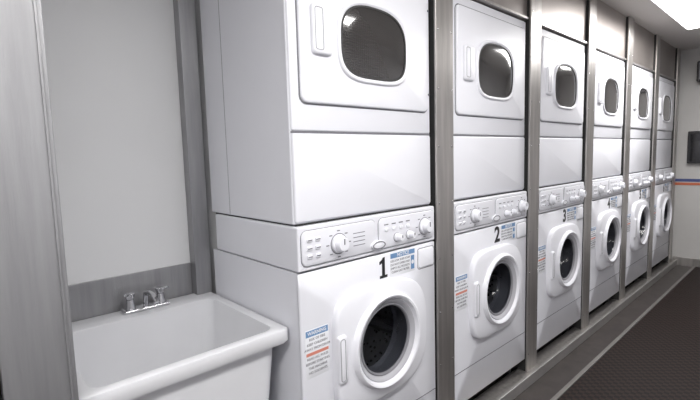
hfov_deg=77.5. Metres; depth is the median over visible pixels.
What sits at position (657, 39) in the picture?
metal post
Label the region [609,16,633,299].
metal post
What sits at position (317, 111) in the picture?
washer
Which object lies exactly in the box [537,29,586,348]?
washer
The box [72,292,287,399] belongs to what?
utility sink
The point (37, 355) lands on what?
metal post
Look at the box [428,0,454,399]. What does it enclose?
metal post
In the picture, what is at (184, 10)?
trim
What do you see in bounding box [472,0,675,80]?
wall panel
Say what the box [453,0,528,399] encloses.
washer
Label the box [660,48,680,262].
metal post
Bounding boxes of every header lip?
[478,0,528,19]
[541,23,586,43]
[596,46,626,60]
[633,62,654,71]
[660,73,675,80]
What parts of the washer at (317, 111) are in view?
dryer handle, door handle, dryer panel, dryer panel, dryer door, dispenser drawer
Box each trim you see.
[68,262,192,321]
[173,0,212,294]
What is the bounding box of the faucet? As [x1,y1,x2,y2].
[121,285,169,314]
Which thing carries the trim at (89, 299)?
attached to the wall at (112, 64)
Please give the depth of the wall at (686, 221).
4.60 m
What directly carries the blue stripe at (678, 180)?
attached to the wall at (686, 221)
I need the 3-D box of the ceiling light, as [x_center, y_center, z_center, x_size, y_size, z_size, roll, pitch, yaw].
[2.377,-1.336,2.951,1.300,0.062,0.400,-7,8,-42]
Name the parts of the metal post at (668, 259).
post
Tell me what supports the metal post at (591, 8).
on the floor
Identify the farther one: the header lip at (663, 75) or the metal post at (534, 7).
the header lip at (663, 75)
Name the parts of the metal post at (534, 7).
post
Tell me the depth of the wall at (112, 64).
1.56 m
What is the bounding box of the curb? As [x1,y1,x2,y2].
[474,260,673,399]
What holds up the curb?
on the floor
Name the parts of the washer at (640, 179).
door handle, dryer handle, dryer panel, dryer panel, dryer door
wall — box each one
[41,0,216,293]
[672,48,699,259]
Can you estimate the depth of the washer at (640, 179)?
3.72 m
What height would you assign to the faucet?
0.082 m
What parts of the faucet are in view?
handle, plate, spout, handle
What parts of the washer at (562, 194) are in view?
dryer handle, door handle, dryer panel, dryer panel, dryer door, dispenser drawer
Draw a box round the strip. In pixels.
[550,266,695,399]
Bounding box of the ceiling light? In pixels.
[650,0,699,29]
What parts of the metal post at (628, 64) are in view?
post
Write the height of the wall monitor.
0.330 m
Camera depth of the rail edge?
2.80 m
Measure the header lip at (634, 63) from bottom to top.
0.012 m
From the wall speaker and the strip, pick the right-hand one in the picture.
the wall speaker
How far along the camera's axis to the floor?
2.85 m
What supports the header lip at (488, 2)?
attached to the wall panel
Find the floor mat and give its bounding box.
[558,267,699,399]
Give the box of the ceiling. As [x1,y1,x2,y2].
[601,0,699,50]
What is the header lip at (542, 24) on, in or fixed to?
attached to the wall panel
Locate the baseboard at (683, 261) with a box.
[673,256,699,266]
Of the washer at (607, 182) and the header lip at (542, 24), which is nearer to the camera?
the header lip at (542, 24)
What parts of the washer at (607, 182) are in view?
dryer handle, door handle, dryer panel, dryer panel, dryer door, dispenser drawer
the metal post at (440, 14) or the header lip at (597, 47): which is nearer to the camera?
the metal post at (440, 14)
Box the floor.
[468,265,691,399]
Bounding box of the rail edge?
[495,259,676,399]
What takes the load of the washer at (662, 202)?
on the floor
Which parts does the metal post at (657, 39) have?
post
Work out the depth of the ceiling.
3.50 m
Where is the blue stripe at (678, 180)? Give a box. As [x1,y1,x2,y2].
[675,179,699,181]
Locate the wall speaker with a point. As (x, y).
(698, 62)
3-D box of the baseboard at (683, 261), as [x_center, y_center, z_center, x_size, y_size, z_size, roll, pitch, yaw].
[4.114,0.703,4.123,0.012,0.090,1.740,-7,8,-42]
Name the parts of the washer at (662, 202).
door handle, dryer handle, dryer panel, dryer panel, dryer door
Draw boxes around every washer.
[200,0,435,399]
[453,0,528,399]
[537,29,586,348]
[589,51,625,311]
[625,66,653,285]
[652,76,674,266]
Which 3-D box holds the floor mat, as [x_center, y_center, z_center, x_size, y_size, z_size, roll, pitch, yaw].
[1.570,1.061,1.672,7.070,0.008,1.505,-7,8,-42]
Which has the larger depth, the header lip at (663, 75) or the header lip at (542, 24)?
the header lip at (663, 75)
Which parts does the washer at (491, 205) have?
dryer handle, door handle, dryer panel, dryer panel, dryer door, dispenser drawer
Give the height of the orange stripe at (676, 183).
0.027 m
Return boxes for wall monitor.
[687,131,699,162]
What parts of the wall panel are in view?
header panel, header panel, header panel, header panel, header panel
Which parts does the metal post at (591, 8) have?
post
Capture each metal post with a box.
[0,0,78,399]
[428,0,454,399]
[511,0,541,371]
[569,0,596,329]
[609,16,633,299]
[638,34,660,278]
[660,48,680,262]
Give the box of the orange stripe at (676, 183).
[675,182,699,184]
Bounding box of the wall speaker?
[696,61,699,81]

